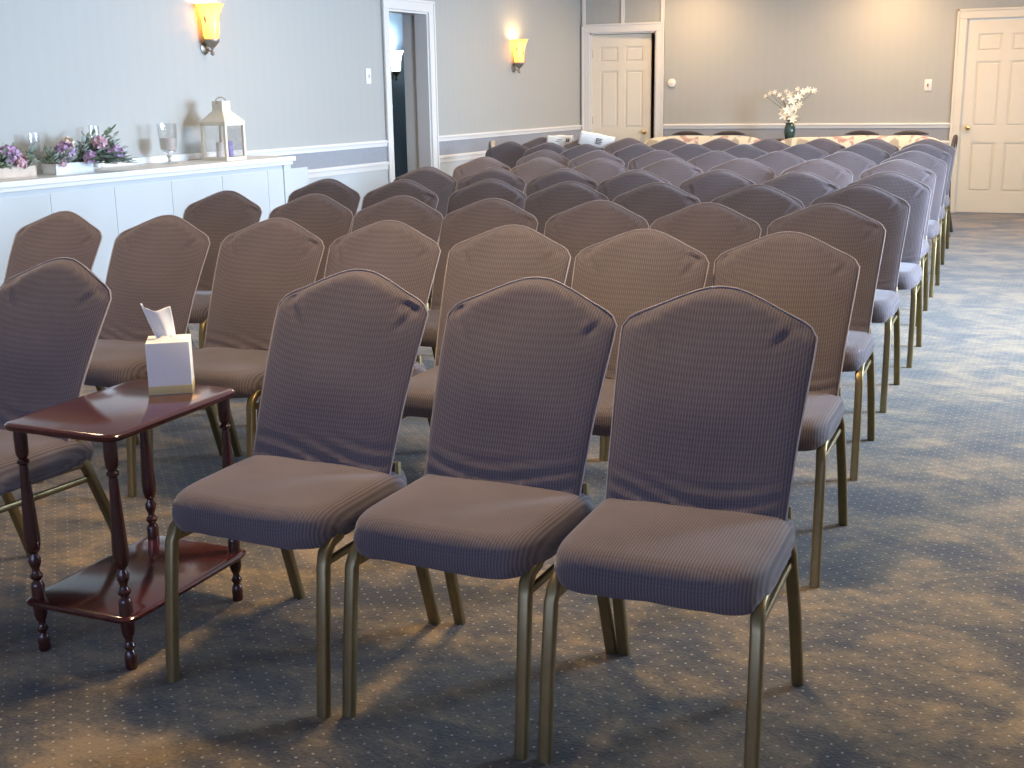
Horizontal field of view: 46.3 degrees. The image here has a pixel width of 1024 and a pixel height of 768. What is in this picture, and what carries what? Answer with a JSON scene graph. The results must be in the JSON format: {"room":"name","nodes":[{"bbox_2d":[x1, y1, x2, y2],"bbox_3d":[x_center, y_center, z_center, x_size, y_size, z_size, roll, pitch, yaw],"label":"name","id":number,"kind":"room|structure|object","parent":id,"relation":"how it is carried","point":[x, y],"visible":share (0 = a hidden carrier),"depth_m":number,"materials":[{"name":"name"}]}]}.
{"room":"funeral home chapel","nodes":[
{"label":"funeral home chapel","id":0,"kind":"room"},
{"bbox_2d":[0,0,580,166],"bbox_3d":[-3.091,-1.567,6.834,0.125,2.620,18.285,6,15,25],"label":"wall","id":1,"kind":"structure","parent":0,"point":[293,71],"depth_m":9.03,"materials":[{"name":"paint"}]},
{"bbox_2d":[0,150,295,192],"bbox_3d":[-4.218,-0.465,4.018,0.464,0.105,11.104,6,15,25],"label":"shelf","id":2,"kind":"object","parent":1,"relation":"attached to","point":[192,163],"depth_m":7.64,"materials":[{"name":"white paint"}]},
{"bbox_2d":[0,141,41,179],"bbox_3d":[-2.841,-1.237,6.610,0.288,0.218,0.545,6,15,25],"label":"flower arrangement","id":3,"kind":"object","parent":2,"relation":"on","point":[18,165],"visible":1,"depth_m":6.67,"materials":[{"name":"purple plant"}]},
{"bbox_2d":[32,124,136,174],"bbox_3d":[-2.571,-1.401,7.141,0.639,0.277,0.457,-11,17,-35],"label":"flower arrangement","id":4,"kind":"object","parent":2,"relation":"on","point":[66,157],"visible":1,"depth_m":7.09,"materials":[{"name":"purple plant"}]},
{"bbox_2d":[160,137,177,163],"bbox_3d":[-2.280,-1.594,7.946,0.132,0.262,0.132,6,15,25],"label":"candle holder","id":5,"kind":"object","parent":2,"relation":"on","point":[169,143],"visible":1,"depth_m":7.92,"materials":[{"name":"clear glass"}]},
{"bbox_2d":[160,137,175,149],"bbox_3d":[-2.280,-1.595,7.946,0.104,0.076,0.104,6,15,25],"label":"candle","id":6,"kind":"object","parent":5,"relation":"on","point":[169,143],"depth_m":7.91,"materials":[{"name":"beige wax"}]},
{"bbox_2d":[199,97,246,160],"bbox_3d":[-2.008,-1.774,8.315,0.219,0.429,0.219,6,15,25],"label":"lantern","id":7,"kind":"object","parent":2,"relation":"on","point":[221,115],"visible":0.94,"depth_m":8.25,"materials":[{"name":"beige metal"}]},
{"bbox_2d":[216,142,224,156],"bbox_3d":[-2.023,-1.633,8.312,0.055,0.112,0.056,6,15,25],"label":"pillar candle","id":8,"kind":"object","parent":7,"relation":"in","point":[219,145],"visible":0.98,"depth_m":8.29,"materials":[{"name":"beige wax"}]},
{"bbox_2d":[228,140,233,156],"bbox_3d":[-1.977,-1.651,8.371,0.055,0.117,0.056,6,15,25],"label":"pillar candle","id":9,"kind":"object","parent":7,"relation":"in","point":[230,143],"visible":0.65,"depth_m":8.35,"materials":[{"name":"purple wax"}]},
{"bbox_2d":[0,165,307,288],"bbox_3d":[-4.180,-0.024,4.213,0.445,0.895,11.285,6,15,25],"label":"counter","id":10,"kind":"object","parent":1,"relation":"attached to","point":[113,208],"depth_m":7.34,"materials":[{"name":"paint"}]},
{"bbox_2d":[195,3,223,55],"bbox_3d":[-2.109,-2.481,8.395,0.193,0.348,0.207,6,15,25],"label":"wall sconce","id":11,"kind":"object","parent":1,"relation":"attached to","point":[209,12],"visible":1,"depth_m":8.34,"materials":[{"name":"glass"}]},
{"bbox_2d":[365,68,370,83],"bbox_3d":[-1.233,-2.655,10.334,0.022,0.130,0.080,6,15,25],"label":"light switch","id":12,"kind":"object","parent":1,"relation":"attached to","point":[367,70],"visible":1,"depth_m":10.33,"materials":[{"name":"white plastic"}]},
{"bbox_2d":[308,159,472,211],"bbox_3d":[-0.580,-1.907,11.878,0.007,0.620,6.501,6,15,25],"label":"trim","id":13,"kind":"structure","parent":1,"relation":"attached to","point":[363,183],"depth_m":10.46,"materials":[{"name":"paint"}]},
{"bbox_2d":[381,0,439,182],"bbox_3d":[-0.972,-2.410,11.074,0.162,2.190,0.911,6,15,25],"label":"trim","id":14,"kind":"structure","parent":1,"relation":"attached to","point":[424,22],"depth_m":11.21,"materials":[{"name":"white paint"}]},
{"bbox_2d":[247,125,581,178],"bbox_3d":[-0.578,-2.318,11.774,0.032,0.257,6.501,6,15,25],"label":"trim","id":15,"kind":"structure","parent":1,"relation":"attached to","point":[341,170],"depth_m":10.44,"materials":[{"name":"white paint"}]},
{"bbox_2d":[281,129,580,169],"bbox_3d":[-0.588,-2.330,11.776,0.005,0.170,6.501,6,15,25],"label":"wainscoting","id":16,"kind":"structure","parent":1,"relation":"attached to","point":[317,160],"depth_m":10.60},
{"bbox_2d":[510,39,527,72],"bbox_3d":[0.075,-3.490,12.763,0.193,0.348,0.207,6,15,25],"label":"wall sconce","id":17,"kind":"object","parent":1,"relation":"attached to","point":[519,45],"visible":1,"depth_m":12.71,"materials":[{"name":"glass"}]},
{"bbox_2d":[389,13,407,177],"bbox_3d":[-1.244,-3.071,12.899,2.030,2.620,6.708,6,15,25],"label":"wall","id":18,"kind":"structure","parent":0,"point":[395,19],"depth_m":14.67,"materials":[{"name":"paint"}]},
{"bbox_2d":[390,50,402,80],"bbox_3d":[-1.388,-3.809,14.335,0.193,0.348,0.207,6,15,25],"label":"wall sconce","id":19,"kind":"object","parent":18,"relation":"attached to","point":[395,55],"visible":0.88,"depth_m":14.28,"materials":[{"name":"glass"}]},
{"bbox_2d":[402,14,418,171],"bbox_3d":[-0.930,-2.721,11.440,0.149,2.620,0.100,6,15,25],"label":"wall","id":20,"kind":"structure","parent":0,"point":[407,20],"depth_m":11.38,"materials":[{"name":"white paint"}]},
{"bbox_2d":[0,212,1023,767],"bbox_3d":[-0.042,-0.184,6.620,10.800,0.060,19.463,5,15,23],"label":"floor","id":21,"kind":"structure","parent":0,"point":[913,626],"depth_m":3.05,"materials":[{"name":"carpet"}]},
{"bbox_2d":[4,211,104,390],"bbox_3d":[-1.902,-0.183,4.670,0.456,0.925,0.616,5,15,23],"label":"banquet chair","id":22,"kind":"object","parent":21,"relation":"on","point":[68,234],"visible":0.3,"depth_m":4.77,"materials":[{"name":"fabric"}]},
{"bbox_2d":[0,257,111,556],"bbox_3d":[-1.395,0.152,3.260,0.456,0.925,0.617,6,15,27],"label":"banquet chair","id":23,"kind":"object","parent":21,"relation":"on","point":[53,312],"visible":0.82,"depth_m":3.29,"materials":[{"name":"fabric"}]},
{"bbox_2d":[4,379,245,670],"bbox_3d":[-0.977,0.344,3.110,0.350,0.602,0.500,5,15,23],"label":"side table","id":24,"kind":"object","parent":21,"relation":"on","point":[127,585],"visible":0.94,"depth_m":3.00,"materials":[{"name":"brown wood"}]},
{"bbox_2d":[26,535,245,623],"bbox_3d":[-0.974,0.504,3.149,0.344,0.017,0.500,5,15,23],"label":"shelf","id":25,"kind":"object","parent":24,"relation":"attached to","point":[90,592],"depth_m":3.10,"materials":[{"name":"brown wood"}]},
{"bbox_2d":[140,303,194,395],"bbox_3d":[-0.909,-0.098,3.158,0.120,0.233,0.111,-4,14,-11],"label":"tissue box","id":26,"kind":"object","parent":24,"relation":"on","point":[169,358],"visible":1,"depth_m":3.12,"materials":[{"name":"cardboard"}]},
{"bbox_2d":[35,215,221,496],"bbox_3d":[-1.419,-0.135,4.440,0.456,0.925,0.617,5,15,23],"label":"banquet chair","id":27,"kind":"object","parent":21,"relation":"on","point":[157,263],"visible":0.72,"depth_m":4.49,"materials":[{"name":"fabric"}]},
{"bbox_2d":[182,190,261,409],"bbox_3d":[-1.466,-0.414,5.594,0.456,0.925,0.617,5,15,23],"label":"banquet chair","id":28,"kind":"object","parent":21,"relation":"on","point":[221,214],"visible":0.3,"depth_m":5.66,"materials":[{"name":"fabric"}]},
{"bbox_2d":[148,218,324,459],"bbox_3d":[-0.964,-0.099,4.263,0.456,0.925,0.617,5,15,22],"label":"banquet chair","id":29,"kind":"object","parent":21,"relation":"on","point":[259,264],"visible":0.75,"depth_m":4.32,"materials":[{"name":"fabric"}]},
{"bbox_2d":[213,193,353,415],"bbox_3d":[-1.001,-0.357,5.326,0.456,0.925,0.616,5,15,22],"label":"banquet chair","id":30,"kind":"object","parent":21,"relation":"on","point":[321,215],"visible":0.14,"depth_m":5.40,"materials":[{"name":"fabric"}]},
{"bbox_2d":[165,269,440,718],"bbox_3d":[-0.501,0.217,2.933,0.456,0.925,0.617,5,15,24],"label":"banquet chair","id":31,"kind":"object","parent":21,"relation":"on","point":[345,345],"visible":0.98,"depth_m":2.94,"materials":[{"name":"fabric"}]},
{"bbox_2d":[287,178,360,232],"bbox_3d":[-1.093,-0.594,6.307,0.456,0.925,0.617,5,15,22],"label":"banquet chair","id":32,"kind":"object","parent":21,"relation":"on","point":[336,190],"visible":0.13,"depth_m":6.40,"materials":[{"name":"fabric"}]},
{"bbox_2d":[257,220,440,430],"bbox_3d":[-0.538,-0.069,4.113,0.456,0.925,0.616,5,15,23],"label":"banquet chair","id":33,"kind":"object","parent":21,"relation":"on","point":[395,250],"visible":0.3,"depth_m":4.20,"materials":[{"name":"fabric"}]},
{"bbox_2d":[351,195,442,359],"bbox_3d":[-0.586,-0.320,5.147,0.456,0.925,0.617,5,15,22],"label":"banquet chair","id":34,"kind":"object","parent":21,"relation":"on","point":[411,211],"visible":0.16,"depth_m":5.25,"materials":[{"name":"fabric"}]},
{"bbox_2d":[361,179,438,308],"bbox_3d":[-0.672,-0.563,6.152,0.456,0.925,0.617,5,15,23],"label":"banquet chair","id":35,"kind":"object","parent":21,"relation":"on","point":[406,187],"visible":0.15,"depth_m":6.27,"materials":[{"name":"fabric"}]},
{"bbox_2d":[393,166,456,217],"bbox_3d":[-0.627,-0.832,7.254,0.456,0.925,0.616,5,15,23],"label":"banquet chair","id":36,"kind":"object","parent":21,"relation":"on","point":[442,184],"visible":0.11,"depth_m":7.32,"materials":[{"name":"fabric"}]},
{"bbox_2d":[429,179,526,298],"bbox_3d":[-0.208,-0.551,6.074,0.456,0.925,0.616,5,15,22],"label":"banquet chair","id":37,"kind":"object","parent":21,"relation":"on","point":[488,188],"visible":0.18,"depth_m":6.20,"materials":[{"name":"fabric"}]},
{"bbox_2d":[420,198,537,346],"bbox_3d":[-0.183,-0.278,4.949,0.456,0.925,0.617,5,15,23],"label":"banquet chair","id":38,"kind":"object","parent":21,"relation":"on","point":[479,217],"visible":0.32,"depth_m":5.07,"materials":[{"name":"fabric"}]},
{"bbox_2d":[342,277,617,759],"bbox_3d":[-0.052,0.254,2.755,0.456,0.925,0.616,6,15,25],"label":"banquet chair","id":39,"kind":"object","parent":21,"relation":"on","point":[522,368],"visible":0.98,"depth_m":2.76,"materials":[{"name":"fabric"}]},
{"bbox_2d":[452,157,510,190],"bbox_3d":[-0.295,-1.086,8.276,0.456,0.925,0.617,5,15,23],"label":"banquet chair","id":40,"kind":"object","parent":21,"relation":"on","point":[473,166],"visible":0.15,"depth_m":8.41,"materials":[{"name":"fabric"}]},
{"bbox_2d":[402,224,570,418],"bbox_3d":[-0.097,-0.026,3.908,0.456,0.925,0.617,5,15,23],"label":"banquet chair","id":41,"kind":"object","parent":21,"relation":"on","point":[501,255],"visible":0.29,"depth_m":4.01,"materials":[{"name":"fabric"}]},
{"bbox_2d":[456,167,525,191],"bbox_3d":[-0.210,-0.795,7.075,0.456,0.925,0.617,5,15,23],"label":"banquet chair","id":42,"kind":"object","parent":21,"relation":"on","point":[498,173],"visible":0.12,"depth_m":7.20,"materials":[{"name":"fabric"}]},
{"bbox_2d":[485,141,527,168],"bbox_3d":[-0.122,-1.718,10.866,0.456,0.925,0.616,5,15,23],"label":"banquet chair","id":43,"kind":"object","parent":21,"relation":"on","point":[508,153],"visible":0.2,"depth_m":10.96,"materials":[{"name":"fabric"}]},
{"bbox_2d":[522,137,546,148],"bbox_3d":[0.194,-1.938,11.748,0.456,0.925,0.617,5,15,23],"label":"banquet chair","id":44,"kind":"object","parent":21,"relation":"on","point":[535,142],"visible":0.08,"depth_m":11.89,"materials":[{"name":"fabric"}]},
{"bbox_2d":[547,135,573,146],"bbox_3d":[0.474,-2.380,11.792,0.260,0.138,0.094,4,14,19],"label":"printed paper","id":45,"kind":"object","parent":44,"relation":"on","point":[561,140],"visible":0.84,"depth_m":11.76,"materials":[{"name":"grey paper"}]},
{"bbox_2d":[510,157,566,192],"bbox_3d":[0.105,-1.039,8.060,0.456,0.925,0.616,5,15,22],"label":"banquet chair","id":46,"kind":"object","parent":21,"relation":"on","point":[534,168],"visible":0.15,"depth_m":8.18,"materials":[{"name":"fabric"}]},
{"bbox_2d":[516,150,569,167],"bbox_3d":[0.155,-1.304,9.145,0.456,0.925,0.617,5,15,23],"label":"banquet chair","id":47,"kind":"object","parent":21,"relation":"on","point":[549,154],"visible":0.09,"depth_m":9.26,"materials":[{"name":"fabric"}]},
{"bbox_2d":[523,142,567,156],"bbox_3d":[0.224,-1.637,10.510,0.456,0.925,0.617,5,15,23],"label":"banquet chair","id":48,"kind":"object","parent":21,"relation":"on","point":[551,146],"visible":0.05,"depth_m":10.64,"materials":[{"name":"fabric"}]},
{"bbox_2d":[525,168,597,196],"bbox_3d":[0.203,-0.747,6.851,0.456,0.925,0.617,5,15,23],"label":"banquet chair","id":49,"kind":"object","parent":21,"relation":"on","point":[554,177],"visible":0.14,"depth_m":6.98,"materials":[{"name":"fabric"}]},
{"bbox_2d":[524,181,608,234],"bbox_3d":[0.189,-0.501,5.841,0.456,0.925,0.617,5,15,22],"label":"banquet chair","id":50,"kind":"object","parent":21,"relation":"on","point":[550,201],"visible":0.09,"depth_m":5.96,"materials":[{"name":"fabric"}]},
{"bbox_2d":[560,144,605,160],"bbox_3d":[0.526,-1.534,10.067,0.456,0.925,0.617,5,15,22],"label":"banquet chair","id":51,"kind":"object","parent":21,"relation":"on","point":[579,150],"visible":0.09,"depth_m":10.20,"materials":[{"name":"fabric"}]},
{"bbox_2d":[563,139,603,149],"bbox_3d":[0.612,-1.874,11.457,0.456,0.925,0.616,5,15,22],"label":"banquet chair","id":52,"kind":"object","parent":21,"relation":"on","point":[570,145],"visible":0.12,"depth_m":11.62,"materials":[{"name":"fabric"}]},
{"bbox_2d":[578,130,615,148],"bbox_3d":[0.816,-2.345,11.527,0.357,0.185,0.092,3,14,17],"label":"printed paper","id":53,"kind":"object","parent":52,"relation":"on","point":[598,140],"visible":0.91,"depth_m":11.50,"materials":[{"name":"grey paper"}]},
{"bbox_2d":[544,200,648,459],"bbox_3d":[0.259,-0.243,4.777,0.456,0.925,0.616,5,15,23],"label":"banquet chair","id":54,"kind":"object","parent":21,"relation":"on","point":[577,228],"visible":0.15,"depth_m":4.88,"materials":[{"name":"fabric"}]},
{"bbox_2d":[568,150,624,168],"bbox_3d":[0.551,-1.255,8.915,0.456,0.925,0.617,5,15,22],"label":"banquet chair","id":55,"kind":"object","parent":21,"relation":"on","point":[596,154],"visible":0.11,"depth_m":9.05,"materials":[{"name":"fabric"}]},
{"bbox_2d":[572,158,629,184],"bbox_3d":[0.492,-0.987,7.821,0.456,0.925,0.617,5,15,23],"label":"banquet chair","id":56,"kind":"object","parent":21,"relation":"on","point":[599,170],"visible":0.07,"depth_m":7.93,"materials":[{"name":"fabric"}]},
{"bbox_2d":[604,138,647,153],"bbox_3d":[1.004,-1.825,11.230,0.456,0.925,0.617,5,15,23],"label":"banquet chair","id":57,"kind":"object","parent":21,"relation":"on","point":[611,148],"visible":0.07,"depth_m":11.37,"materials":[{"name":"fabric"}]},
{"bbox_2d":[612,144,654,168],"bbox_3d":[0.964,-1.512,9.946,0.456,0.925,0.616,5,15,23],"label":"banquet chair","id":58,"kind":"object","parent":21,"relation":"on","point":[626,154],"visible":0.07,"depth_m":10.07,"materials":[{"name":"fabric"}]},
{"bbox_2d":[597,169,671,201],"bbox_3d":[0.605,-0.703,6.642,0.456,0.925,0.616,5,15,23],"label":"banquet chair","id":59,"kind":"object","parent":21,"relation":"on","point":[627,181],"visible":0.09,"depth_m":6.77,"materials":[{"name":"fabric"}]},
{"bbox_2d":[571,229,708,436],"bbox_3d":[0.328,0.012,3.722,0.456,0.925,0.617,5,15,23],"label":"banquet chair","id":60,"kind":"object","parent":21,"relation":"on","point":[628,273],"visible":0.3,"depth_m":3.81,"materials":[{"name":"fabric"}]},
{"bbox_2d":[612,182,700,228],"bbox_3d":[0.612,-0.469,5.683,0.456,0.925,0.617,5,15,22],"label":"banquet chair","id":61,"kind":"object","parent":21,"relation":"on","point":[653,201],"visible":0.14,"depth_m":5.79,"materials":[{"name":"fabric"}]},
{"bbox_2d":[628,150,684,169],"bbox_3d":[0.999,-1.237,8.812,0.456,0.925,0.616,5,15,22],"label":"banquet chair","id":62,"kind":"object","parent":21,"relation":"on","point":[649,158],"visible":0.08,"depth_m":8.95,"materials":[{"name":"fabric"}]},
{"bbox_2d":[650,138,686,151],"bbox_3d":[1.379,-1.764,10.957,0.456,0.925,0.617,5,15,22],"label":"banquet chair","id":63,"kind":"object","parent":21,"relation":"on","point":[669,144],"visible":0.08,"depth_m":11.08,"materials":[{"name":"fabric"}]},
{"bbox_2d":[640,158,702,187],"bbox_3d":[0.956,-0.978,7.753,0.456,0.925,0.617,5,15,22],"label":"banquet chair","id":64,"kind":"object","parent":21,"relation":"on","point":[675,171],"visible":0.1,"depth_m":7.85,"materials":[{"name":"fabric"}]},
{"bbox_2d":[538,286,817,767],"bbox_3d":[0.374,0.291,2.571,0.456,0.925,0.617,5,15,23],"label":"banquet chair","id":65,"kind":"object","parent":21,"relation":"on","point":[712,383],"visible":1,"depth_m":2.59,"materials":[{"name":"fabric"}]},
{"bbox_2d":[604,202,761,460],"bbox_3d":[0.672,-0.206,4.596,0.456,0.925,0.617,5,15,23],"label":"banquet chair","id":66,"kind":"object","parent":21,"relation":"on","point":[713,229],"visible":0.18,"depth_m":4.68,"materials":[{"name":"fabric"}]},
{"bbox_2d":[669,143,711,161],"bbox_3d":[1.399,-1.485,9.807,0.456,0.925,0.617,5,15,22],"label":"banquet chair","id":67,"kind":"object","parent":21,"relation":"on","point":[687,152],"visible":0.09,"depth_m":9.93,"materials":[{"name":"fabric"}]},
{"bbox_2d":[645,131,759,145],"bbox_3d":[1.943,-2.178,12.592,1.276,0.930,0.571,5,15,23],"label":"settee","id":68,"kind":"object","parent":21,"relation":"on","point":[689,137],"visible":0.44,"depth_m":12.66,"materials":[{"name":"beige fabric"}]},
{"bbox_2d":[687,151,736,172],"bbox_3d":[1.391,-1.188,8.585,0.456,0.925,0.617,5,15,22],"label":"banquet chair","id":69,"kind":"object","parent":21,"relation":"on","point":[706,161],"visible":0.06,"depth_m":8.71,"materials":[{"name":"fabric"}]},
{"bbox_2d":[679,169,755,202],"bbox_3d":[1.060,-0.688,6.554,0.456,0.925,0.617,5,15,23],"label":"banquet chair","id":70,"kind":"object","parent":21,"relation":"on","point":[710,185],"visible":0.13,"depth_m":6.67,"materials":[{"name":"fabric"}]},
{"bbox_2d":[701,138,738,150],"bbox_3d":[1.809,-1.738,10.819,0.456,0.925,0.616,5,15,23],"label":"banquet chair","id":71,"kind":"object","parent":21,"relation":"on","point":[719,144],"visible":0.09,"depth_m":10.94,"materials":[{"name":"fabric"}]},
{"bbox_2d":[708,158,774,183],"bbox_3d":[1.391,-0.954,7.623,0.456,0.925,0.616,5,15,23],"label":"banquet chair","id":72,"kind":"object","parent":21,"relation":"on","point":[750,169],"visible":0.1,"depth_m":7.71,"materials":[{"name":"fabric"}]},
{"bbox_2d":[723,144,767,159],"bbox_3d":[1.774,-1.427,9.545,0.456,0.925,0.617,5,15,23],"label":"banquet chair","id":73,"kind":"object","parent":21,"relation":"on","point":[742,150],"visible":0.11,"depth_m":9.65,"materials":[{"name":"fabric"}]},
{"bbox_2d":[711,184,804,237],"bbox_3d":[1.049,-0.420,5.453,0.456,0.925,0.616,5,15,22],"label":"banquet chair","id":74,"kind":"object","parent":21,"relation":"on","point":[763,204],"visible":0.12,"depth_m":5.55,"materials":[{"name":"fabric"}]},
{"bbox_2d":[750,138,790,152],"bbox_3d":[2.197,-1.687,10.583,0.456,0.925,0.617,5,15,23],"label":"banquet chair","id":75,"kind":"object","parent":21,"relation":"on","point":[768,145],"visible":0.06,"depth_m":10.69,"materials":[{"name":"fabric"}]},
{"bbox_2d":[753,151,805,177],"bbox_3d":[1.804,-1.150,8.402,0.456,0.925,0.617,5,15,22],"label":"banquet chair","id":76,"kind":"object","parent":21,"relation":"on","point":[779,161],"visible":0.09,"depth_m":8.51,"materials":[{"name":"fabric"}]},
{"bbox_2d":[712,231,859,587],"bbox_3d":[0.760,0.038,3.588,0.456,0.925,0.616,5,15,23],"label":"banquet chair","id":77,"kind":"object","parent":21,"relation":"on","point":[814,281],"visible":0.4,"depth_m":3.63,"materials":[{"name":"fabric"}]},
{"bbox_2d":[762,171,839,207],"bbox_3d":[1.450,-0.638,6.321,0.456,0.925,0.617,5,15,23],"label":"banquet chair","id":78,"kind":"object","parent":21,"relation":"on","point":[805,186],"visible":0.07,"depth_m":6.42,"materials":[{"name":"fabric"}]},
{"bbox_2d":[781,144,828,160],"bbox_3d":[2.224,-1.409,9.440,0.456,0.925,0.616,5,15,22],"label":"banquet chair","id":79,"kind":"object","parent":21,"relation":"on","point":[807,152],"visible":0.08,"depth_m":9.54,"materials":[{"name":"fabric"}]},
{"bbox_2d":[780,159,852,188],"bbox_3d":[1.821,-0.901,7.380,0.456,0.925,0.617,5,15,22],"label":"banquet chair","id":80,"kind":"object","parent":21,"relation":"on","point":[830,171],"visible":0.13,"depth_m":7.47,"materials":[{"name":"fabric"}]},
{"bbox_2d":[804,138,845,154],"bbox_3d":[2.643,-1.666,10.470,0.456,0.925,0.617,5,15,22],"label":"banquet chair","id":81,"kind":"object","parent":21,"relation":"on","point":[829,146],"visible":0.06,"depth_m":10.56,"materials":[{"name":"fabric"}]},
{"bbox_2d":[766,203,885,480],"bbox_3d":[1.125,-0.189,4.496,0.456,0.925,0.617,5,15,22],"label":"banquet chair","id":82,"kind":"object","parent":21,"relation":"on","point":[845,229],"visible":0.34,"depth_m":4.53,"materials":[{"name":"fabric"}]},
{"bbox_2d":[821,151,876,181],"bbox_3d":[2.223,-1.114,8.226,0.456,0.925,0.616,5,15,23],"label":"banquet chair","id":83,"kind":"object","parent":21,"relation":"on","point":[856,163],"visible":0.13,"depth_m":8.31,"materials":[{"name":"fabric"}]},
{"bbox_2d":[810,184,909,412],"bbox_3d":[1.505,-0.408,5.373,0.456,0.925,0.617,5,15,23],"label":"banquet chair","id":84,"kind":"object","parent":21,"relation":"on","point":[892,211],"visible":0.35,"depth_m":5.39,"materials":[{"name":"fabric"}]},
{"bbox_2d":[780,130,940,148],"bbox_3d":[3.415,-2.051,11.977,1.596,0.930,0.571,5,15,23],"label":"settee","id":85,"kind":"object","parent":21,"relation":"on","point":[904,138],"visible":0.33,"depth_m":12.03,"materials":[{"name":"beige fabric"}]},
{"bbox_2d":[835,143,889,164],"bbox_3d":[2.672,-1.391,9.338,0.456,0.925,0.617,5,15,22],"label":"banquet chair","id":86,"kind":"object","parent":21,"relation":"on","point":[870,152],"visible":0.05,"depth_m":9.43,"materials":[{"name":"fabric"}]},
{"bbox_2d":[849,138,899,155],"bbox_3d":[3.033,-1.615,10.232,0.456,0.925,0.616,5,15,22],"label":"banquet chair","id":87,"kind":"object","parent":21,"relation":"on","point":[883,145],"visible":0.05,"depth_m":10.32,"materials":[{"name":"fabric"}]},
{"bbox_2d":[845,171,930,367],"bbox_3d":[1.883,-0.610,6.178,0.456,0.925,0.616,5,15,23],"label":"banquet chair","id":88,"kind":"object","parent":21,"relation":"on","point":[917,194],"visible":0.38,"depth_m":6.19,"materials":[{"name":"fabric"}]},
{"bbox_2d":[859,159,935,325],"bbox_3d":[2.271,-0.865,7.200,0.456,0.925,0.617,5,15,23],"label":"banquet chair","id":89,"kind":"object","parent":21,"relation":"on","point":[919,173],"visible":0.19,"depth_m":7.28,"materials":[{"name":"fabric"}]},
{"bbox_2d":[880,151,946,297],"bbox_3d":[2.679,-1.100,8.142,0.456,0.925,0.617,5,15,23],"label":"banquet chair","id":90,"kind":"object","parent":21,"relation":"on","point":[938,166],"visible":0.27,"depth_m":8.16,"materials":[{"name":"fabric"}]},
{"bbox_2d":[890,144,950,273],"bbox_3d":[3.062,-1.343,9.112,0.456,0.925,0.617,5,15,23],"label":"banquet chair","id":91,"kind":"object","parent":21,"relation":"on","point":[933,151],"visible":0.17,"depth_m":9.18,"materials":[{"name":"fabric"}]},
{"bbox_2d":[900,139,954,248],"bbox_3d":[3.428,-1.568,10.015,0.456,0.925,0.617,5,15,23],"label":"banquet chair","id":92,"kind":"object","parent":21,"relation":"on","point":[949,149],"visible":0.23,"depth_m":10.08,"materials":[{"name":"fabric"}]},
{"bbox_2d":[949,135,957,236],"bbox_3d":[3.854,-1.861,11.198,0.545,0.922,0.500,5,15,23],"label":"upholstered chair","id":93,"kind":"object","parent":21,"relation":"on","point":[955,137],"visible":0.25,"depth_m":11.08,"materials":[{"name":"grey fabric"}]},
{"bbox_3d":[2.935,-2.247,13.051,0.330,0.832,0.333,5,15,23],"label":"plant stand","id":94,"kind":"object","parent":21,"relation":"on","visible":0},
{"bbox_2d":[764,86,817,138],"bbox_3d":[2.978,-2.913,12.860,0.308,0.553,0.532,-11,17,-37],"label":"vase","id":95,"kind":"object","parent":94,"relation":"on","point":[789,130],"visible":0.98,"depth_m":12.78,"materials":[{"name":"green glass"}]},
{"bbox_2d":[611,33,654,138],"bbox_3d":[1.604,-3.629,15.005,1.470,2.620,1.270,5,15,23],"label":"wall","id":96,"kind":"structure","parent":0,"point":[653,34],"depth_m":15.46,"materials":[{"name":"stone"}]},
{"bbox_2d":[581,0,1023,158],"bbox_3d":[4.373,-3.210,13.102,7.746,2.620,0.120,5,15,23],"label":"wall","id":97,"kind":"structure","parent":0,"point":[867,61],"depth_m":13.41,"materials":[{"name":"paint"}]},
{"bbox_2d":[592,33,651,143],"bbox_3d":[1.308,-3.177,14.438,0.726,1.995,0.104,4,14,18],"label":"door","id":98,"kind":"structure","parent":97,"relation":"in","point":[622,63],"depth_m":14.36,"materials":[{"name":"beige paint"}]},
{"bbox_2d":[581,21,664,137],"bbox_3d":[1.343,-3.228,14.412,1.020,2.130,0.152,5,15,23],"label":"trim","id":99,"kind":"structure","parent":97,"relation":"attached to","point":[588,30],"depth_m":14.19,"materials":[{"name":"white paint"}]},
{"bbox_2d":[582,0,664,24],"bbox_3d":[1.302,-4.489,14.055,1.010,0.490,0.017,5,15,23],"label":"trim","id":100,"kind":"structure","parent":97,"relation":"attached to","point":[583,1],"depth_m":14.08,"materials":[{"name":"white paint"}]},
{"bbox_2d":[663,123,949,144],"bbox_3d":[4.853,-2.689,12.938,6.655,0.260,0.027,5,15,23],"label":"trim","id":101,"kind":"structure","parent":97,"relation":"attached to","point":[797,125],"depth_m":13.51,"materials":[{"name":"white paint"}]},
{"bbox_2d":[924,79,931,90],"bbox_3d":[4.499,-3.234,12.959,0.075,0.120,0.022,5,15,23],"label":"light switch","id":102,"kind":"object","parent":97,"relation":"attached to","point":[928,82],"visible":1,"depth_m":12.96,"materials":[{"name":"white plastic"}]},
{"bbox_2d":[949,7,1023,212],"bbox_3d":[5.228,-2.900,12.785,1.020,2.140,0.152,5,15,23],"label":"trim","id":103,"kind":"structure","parent":97,"relation":"attached to","point":[964,15],"depth_m":12.78,"materials":[{"name":"beige paint"}]},
{"bbox_2d":[955,18,1023,212],"bbox_3d":[5.205,-2.834,12.749,0.788,2.015,0.104,5,15,23],"label":"door","id":104,"kind":"structure","parent":97,"relation":"in","point":[990,179],"depth_m":12.80,"materials":[{"name":"beige paint"}]},
{"bbox_3d":[4.524,-0.928,3.709,0.120,2.620,17.783,5,15,23],"label":"wall","id":105,"kind":"structure","parent":0,"visible":0},
{"bbox_2d":[663,128,949,140],"bbox_3d":[4.857,-2.701,12.945,6.655,0.170,0.005,5,15,23],"label":"trim","id":106,"kind":"structure","parent":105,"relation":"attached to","point":[942,134],"depth_m":13.54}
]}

